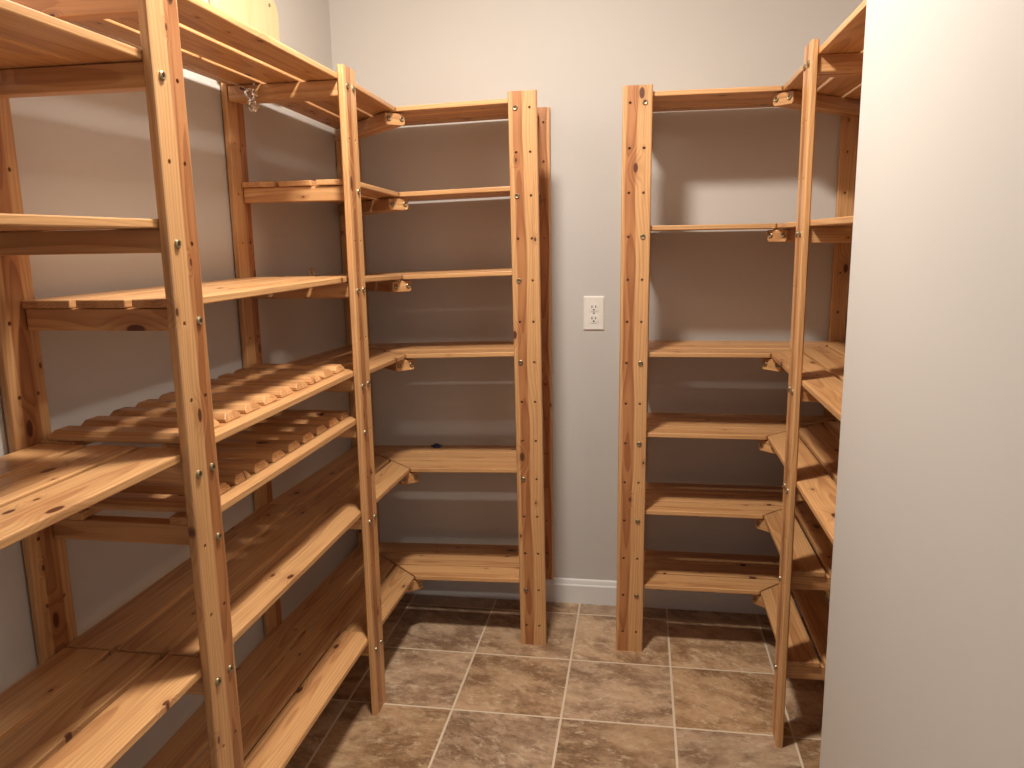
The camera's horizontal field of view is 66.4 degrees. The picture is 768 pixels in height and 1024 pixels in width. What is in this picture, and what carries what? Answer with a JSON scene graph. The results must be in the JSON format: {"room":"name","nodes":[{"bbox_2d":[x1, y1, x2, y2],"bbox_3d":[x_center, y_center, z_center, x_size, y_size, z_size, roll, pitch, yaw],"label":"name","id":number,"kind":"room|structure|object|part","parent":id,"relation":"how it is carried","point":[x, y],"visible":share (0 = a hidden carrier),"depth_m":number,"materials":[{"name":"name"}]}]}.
{"room":"pantry","nodes":[
{"label":"pantry","id":0,"kind":"room"},
{"bbox_2d":[0,0,357,767],"bbox_3d":[-0.933,-0.087,1.085,0.100,2.440,3.538,1,11,9],"label":"wall","id":1,"kind":"structure","parent":0,"point":[89,155],"depth_m":1.69,"materials":[{"name":"beige paint"}]},
{"bbox_2d":[190,577,356,767],"bbox_3d":[-0.850,1.060,1.338,0.014,0.091,3.438,1,11,9],"label":"baseboard","id":2,"kind":"structure","parent":1,"relation":"attached to","point":[356,577],"depth_m":2.19,"materials":[{"name":"white paint"}]},
{"bbox_2d":[244,594,824,767],"bbox_3d":[0.005,1.155,1.215,1.943,0.080,3.638,1,11,9],"label":"floor","id":3,"kind":"structure","parent":0,"point":[463,690],"depth_m":2.29,"materials":[{"name":"tile"}]},
{"bbox_2d":[0,0,413,767],"bbox_3d":[-0.620,0.155,1.676,0.330,1.740,2.318,1,11,9],"label":"shelving unit","id":4,"kind":"object","parent":3,"relation":"on","point":[91,696],"visible":1,"depth_m":1.38,"materials":[{"name":"brown wood"}]},
{"bbox_3d":[-0.830,0.169,1.365,0.016,1.648,0.085,1,11,9],"label":"post","id":5,"kind":"part","parent":4,"relation":"part of","materials":[{"name":"brown wood"}]},
{"bbox_3d":[-0.725,0.035,1.734,0.066,0.014,0.784,1,11,9],"label":"rail","id":6,"kind":"part","parent":4,"relation":"part of","materials":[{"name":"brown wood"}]},
{"bbox_3d":[-0.753,-0.426,0.843,0.300,0.015,0.783,1,11,9],"label":"shelf","id":7,"kind":"part","parent":4,"relation":"part of","materials":[{"name":"brown wood"}]},
{"bbox_3d":[-0.745,-0.185,0.886,0.292,0.015,0.783,1,11,9],"label":"shelf","id":8,"kind":"part","parent":4,"relation":"part of","materials":[{"name":"brown wood"}]},
{"bbox_3d":[-0.722,0.161,1.757,0.066,0.014,0.784,1,11,9],"label":"rail","id":9,"kind":"part","parent":4,"relation":"part of","materials":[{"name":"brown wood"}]},
{"bbox_3d":[-0.739,0.183,0.954,0.292,0.014,0.782,1,11,9],"label":"shelf","id":10,"kind":"part","parent":4,"relation":"part of","materials":[{"name":"brown wood"}]},
{"bbox_3d":[-0.732,0.559,1.023,0.292,0.014,0.782,1,11,9],"label":"shelf","id":11,"kind":"part","parent":4,"relation":"part of","materials":[{"name":"brown wood"}]},
{"bbox_2d":[72,21,248,89],"bbox_3d":[-0.702,-0.663,1.589,0.003,0.008,0.680,1,11,10],"label":"wire","id":12,"kind":"object","parent":4,"relation":"attached to","point":[72,21],"visible":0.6,"depth_m":1.49,"materials":[{"name":"silver metal"}]},
{"bbox_3d":[-0.617,-0.203,1.671,0.292,0.015,0.785,1,11,9],"label":"shelf","id":13,"kind":"part","parent":4,"relation":"part of","materials":[{"name":"brown wood"}]},
{"bbox_3d":[-0.522,0.217,1.329,0.016,1.740,0.085,1,11,9],"label":"post","id":14,"kind":"part","parent":4,"relation":"part of","materials":[{"name":"brown wood"}]},
{"bbox_3d":[-0.625,-0.686,1.581,0.292,0.015,0.784,1,11,9],"label":"shelf","id":15,"kind":"part","parent":4,"relation":"part of","materials":[{"name":"brown wood"}]},
{"bbox_3d":[-0.607,0.413,1.786,0.292,0.014,0.785,1,11,9],"label":"shelf","id":16,"kind":"part","parent":4,"relation":"part of","materials":[{"name":"brown wood"}]},
{"bbox_2d":[209,0,279,41],"bbox_3d":[-0.697,-0.924,2.073,0.021,0.262,0.345,1,11,9],"label":"board","id":17,"kind":"object","parent":4,"relation":"on","point":[262,15],"visible":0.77,"depth_m":2.09,"materials":[{"name":"wood"}]},
{"bbox_2d":[244,82,258,111],"bbox_3d":[-0.642,-0.705,1.920,0.035,0.071,0.025,1,11,9],"label":"metal hook","id":18,"kind":"object","parent":4,"relation":"hanging from","point":[253,106],"visible":1,"depth_m":1.92,"materials":[{"name":"silver metal"}]},
{"bbox_3d":[-0.702,0.024,2.139,0.016,1.648,0.085,1,11,9],"label":"post","id":19,"kind":"part","parent":4,"relation":"part of","materials":[{"name":"brown wood"}]},
{"bbox_3d":[-0.601,0.778,1.853,0.292,0.014,0.785,1,11,9],"label":"shelf","id":20,"kind":"part","parent":4,"relation":"part of","materials":[{"name":"brown wood"}]},
{"bbox_3d":[-0.499,0.038,1.697,0.060,0.014,0.784,1,11,9],"label":"rail","id":21,"kind":"part","parent":4,"relation":"part of","materials":[{"name":"brown wood"}]},
{"bbox_3d":[-0.497,0.164,1.720,0.060,0.014,0.784,1,11,9],"label":"rail","id":22,"kind":"part","parent":4,"relation":"part of","materials":[{"name":"brown wood"}]},
{"bbox_2d":[308,268,315,275],"bbox_3d":[-0.555,-0.310,2.172,0.022,0.022,0.005,2,11,18],"label":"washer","id":23,"kind":"object","parent":4,"relation":"on","point":[313,274],"visible":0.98,"depth_m":2.17,"materials":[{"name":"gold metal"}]},
{"bbox_3d":[-0.501,-0.571,2.352,0.292,0.015,0.705,1,9,9],"label":"shelf","id":24,"kind":"part","parent":4,"relation":"part of","materials":[{"name":"brown wood"}]},
{"bbox_3d":[-0.505,-0.816,2.306,0.292,0.014,0.705,1,9,9],"label":"shelf","id":25,"kind":"part","parent":4,"relation":"part of","materials":[{"name":"brown wood"}]},
{"bbox_3d":[-0.487,0.290,2.511,0.292,0.015,0.705,1,9,9],"label":"shelf","id":26,"kind":"part","parent":4,"relation":"part of","materials":[{"name":"brown wood"}]},
{"bbox_3d":[-0.493,-0.079,2.443,0.292,0.015,0.705,1,9,9],"label":"shelf","id":27,"kind":"part","parent":4,"relation":"part of","materials":[{"name":"brown wood"}]},
{"bbox_3d":[-0.481,0.659,2.579,0.292,0.015,0.705,1,9,9],"label":"shelf","id":28,"kind":"part","parent":4,"relation":"part of","materials":[{"name":"brown wood"}]},
{"bbox_3d":[-0.497,-0.325,2.397,0.292,0.015,0.705,1,9,9],"label":"shelf","id":29,"kind":"part","parent":4,"relation":"part of","materials":[{"name":"brown wood"}]},
{"bbox_3d":[-0.396,0.074,2.092,0.016,1.740,0.085,1,11,9],"label":"post","id":30,"kind":"part","parent":4,"relation":"part of","materials":[{"name":"brown wood"}]},
{"bbox_2d":[334,90,552,644],"bbox_3d":[-0.248,-0.028,2.631,0.754,1.741,0.335,1,11,9],"label":"shelving unit","id":31,"kind":"object","parent":3,"relation":"on","point":[529,563],"depth_m":2.53,"materials":[{"name":"brown wood"}]},
{"bbox_3d":[-0.554,-0.107,2.830,0.085,1.648,0.016,1,11,9],"label":"post","id":32,"kind":"part","parent":31,"relation":"part of","materials":[{"name":"brown wood"}]},
{"bbox_3d":[-0.270,0.219,2.799,0.040,0.012,0.028,1,11,9],"label":"bottle cap","id":33,"kind":"part","parent":31,"relation":"part of","materials":[{"name":"plastic"}]},
{"bbox_3d":[-0.264,-0.360,2.571,0.685,0.015,0.292,-1,10,9],"label":"shelf","id":34,"kind":"part","parent":31,"relation":"part of","materials":[{"name":"brown wood"}]},
{"bbox_3d":[-0.260,-0.115,2.616,0.686,0.015,0.292,-1,10,9],"label":"shelf","id":35,"kind":"part","parent":31,"relation":"part of","materials":[{"name":"brown wood"}]},
{"bbox_3d":[-0.254,0.254,2.685,0.685,0.014,0.292,-1,10,9],"label":"shelf","id":36,"kind":"part","parent":31,"relation":"part of","materials":[{"name":"brown wood"}]},
{"bbox_3d":[-0.248,0.623,2.753,0.684,0.015,0.292,-1,10,9],"label":"shelf","id":37,"kind":"part","parent":31,"relation":"part of","materials":[{"name":"brown wood"}]},
{"bbox_3d":[-0.268,-0.607,2.525,0.686,0.015,0.292,-1,10,9],"label":"shelf","id":38,"kind":"part","parent":31,"relation":"part of","materials":[{"name":"brown wood"}]},
{"bbox_3d":[-0.272,-0.852,2.480,0.686,0.014,0.292,-1,10,9],"label":"shelf","id":39,"kind":"part","parent":31,"relation":"part of","materials":[{"name":"brown wood"}]},
{"bbox_3d":[0.051,0.003,2.434,0.085,1.740,0.016,0,11,9],"label":"post","id":40,"kind":"part","parent":31,"relation":"part of","materials":[{"name":"brown wood"}]},
{"bbox_3d":[0.096,-0.098,2.725,0.085,1.648,0.016,1,11,9],"label":"post","id":41,"kind":"part","parent":31,"relation":"part of","materials":[{"name":"brown wood"}]},
{"bbox_2d":[616,84,860,651],"bbox_3d":[0.722,-0.016,2.476,0.758,1.740,0.330,1,11,9],"label":"shelving unit","id":42,"kind":"object","parent":3,"relation":"on","point":[638,569],"visible":0.66,"depth_m":2.44,"materials":[{"name":"brown wood"}]},
{"bbox_3d":[0.369,0.008,2.382,0.085,1.740,0.016,1,11,9],"label":"post","id":43,"kind":"part","parent":42,"relation":"part of","materials":[{"name":"brown wood"}]},
{"bbox_3d":[0.719,-0.849,2.322,0.688,0.015,0.292,1,11,9],"label":"shelf","id":44,"kind":"part","parent":42,"relation":"part of","materials":[{"name":"brown wood"}]},
{"bbox_3d":[0.726,-0.480,2.390,0.687,0.014,0.292,1,11,9],"label":"shelf","id":45,"kind":"part","parent":42,"relation":"part of","materials":[{"name":"brown wood"}]},
{"bbox_3d":[0.739,0.380,2.550,0.688,0.015,0.292,1,11,9],"label":"shelf","id":46,"kind":"part","parent":42,"relation":"part of","materials":[{"name":"brown wood"}]},
{"bbox_3d":[0.743,0.626,2.595,0.688,0.015,0.292,1,11,9],"label":"shelf","id":47,"kind":"part","parent":42,"relation":"part of","materials":[{"name":"brown wood"}]},
{"bbox_3d":[0.735,0.135,2.504,0.688,0.015,0.292,1,11,9],"label":"shelf","id":48,"kind":"part","parent":42,"relation":"part of","materials":[{"name":"brown wood"}]},
{"bbox_3d":[0.731,-0.111,2.458,0.688,0.015,0.292,1,11,9],"label":"shelf","id":49,"kind":"part","parent":42,"relation":"part of","materials":[{"name":"brown wood"}]},
{"bbox_3d":[1.079,-0.085,2.565,0.085,1.648,0.016,1,11,9],"label":"post","id":50,"kind":"part","parent":42,"relation":"part of","materials":[{"name":"brown wood"}]},
{"bbox_2d":[761,0,866,747],"bbox_3d":[0.862,0.067,2.019,0.330,1.740,1.159,1,11,9],"label":"shelving unit","id":51,"kind":"object","parent":3,"relation":"on","point":[816,374],"visible":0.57,"depth_m":1.97,"materials":[{"name":"brown wood"}]},
{"bbox_3d":[0.910,0.667,2.360,0.292,0.015,0.700,1,11,9],"label":"shelf","id":52,"kind":"part","parent":51,"relation":"part of","materials":[{"name":"brown wood"}]},
{"bbox_3d":[0.692,0.087,1.926,0.016,1.740,0.085,1,11,9],"label":"post","id":53,"kind":"part","parent":51,"relation":"part of","materials":[{"name":"brown wood"}]},
{"bbox_3d":[0.906,0.421,2.315,0.292,0.015,0.700,1,11,9],"label":"shelf","id":54,"kind":"part","parent":51,"relation":"part of","materials":[{"name":"brown wood"}]},
{"bbox_3d":[0.902,0.175,2.269,0.292,0.015,0.700,1,11,9],"label":"shelf","id":55,"kind":"part","parent":51,"relation":"part of","materials":[{"name":"brown wood"}]},
{"bbox_3d":[0.898,-0.070,2.224,0.292,0.015,0.699,1,11,9],"label":"shelf","id":56,"kind":"part","parent":51,"relation":"part of","materials":[{"name":"brown wood"}]},
{"bbox_3d":[0.892,-0.439,2.155,0.292,0.015,0.700,1,11,9],"label":"shelf","id":57,"kind":"part","parent":51,"relation":"part of","materials":[{"name":"brown wood"}]},
{"bbox_3d":[0.810,0.281,1.710,0.292,0.014,0.448,1,11,9],"label":"shelf","id":58,"kind":"part","parent":51,"relation":"part of","materials":[{"name":"brown wood"}]},
{"bbox_3d":[0.806,0.035,1.665,0.292,0.015,0.449,1,11,9],"label":"shelf","id":59,"kind":"part","parent":51,"relation":"part of","materials":[{"name":"brown wood"}]},
{"bbox_3d":[0.886,-0.807,2.087,0.292,0.014,0.700,1,11,9],"label":"shelf","id":60,"kind":"part","parent":51,"relation":"part of","materials":[{"name":"brown wood"}]},
{"bbox_3d":[0.800,-0.334,1.596,0.292,0.015,0.450,1,11,9],"label":"shelf","id":61,"kind":"part","parent":51,"relation":"part of","materials":[{"name":"brown wood"}]},
{"bbox_3d":[0.794,-0.702,1.528,0.292,0.015,0.450,1,11,9],"label":"shelf","id":62,"kind":"part","parent":51,"relation":"part of","materials":[{"name":"brown wood"}]},
{"bbox_2d":[329,0,863,580],"bbox_3d":[0.267,-0.406,2.702,1.943,2.440,0.100,1,11,9],"label":"wall","id":63,"kind":"structure","parent":0,"point":[720,166],"depth_m":2.64,"materials":[{"name":"beige paint"}]},
{"bbox_2d":[583,296,603,329],"bbox_3d":[0.280,-0.241,2.675,0.071,0.117,0.008,1,11,9],"label":"electrical outlet","id":64,"kind":"object","parent":63,"relation":"attached to","point":[593,317],"visible":1,"depth_m":2.67,"materials":[{"name":"white plastic"}]},
{"bbox_2d":[589,304,598,311],"bbox_3d":[0.279,-0.260,2.669,0.034,0.026,0.002,1,11,9],"label":"receptacle","id":65,"kind":"object","parent":64,"relation":"attached to","point":[592,307],"depth_m":2.67,"materials":[{"name":"white plastic"}]},
{"bbox_2d":[589,315,598,322],"bbox_3d":[0.280,-0.222,2.676,0.034,0.026,0.002,1,11,9],"label":"receptacle","id":66,"kind":"object","parent":64,"relation":"attached to","point":[592,318],"depth_m":2.68,"materials":[{"name":"white plastic"}]},
{"bbox_2d":[361,569,829,616],"bbox_3d":[0.277,0.759,2.861,1.743,0.091,0.014,1,11,9],"label":"baseboard","id":67,"kind":"structure","parent":63,"relation":"attached to","point":[561,590],"depth_m":2.85,"materials":[{"name":"white paint"}]},
{"bbox_2d":[819,0,1023,767],"bbox_3d":[0.630,0.044,0.239,0.426,2.440,2.350,1,11,9],"label":"wall","id":68,"kind":"structure","parent":0,"point":[925,653],"depth_m":0.99,"materials":[{"name":"beige paint"}]}
]}

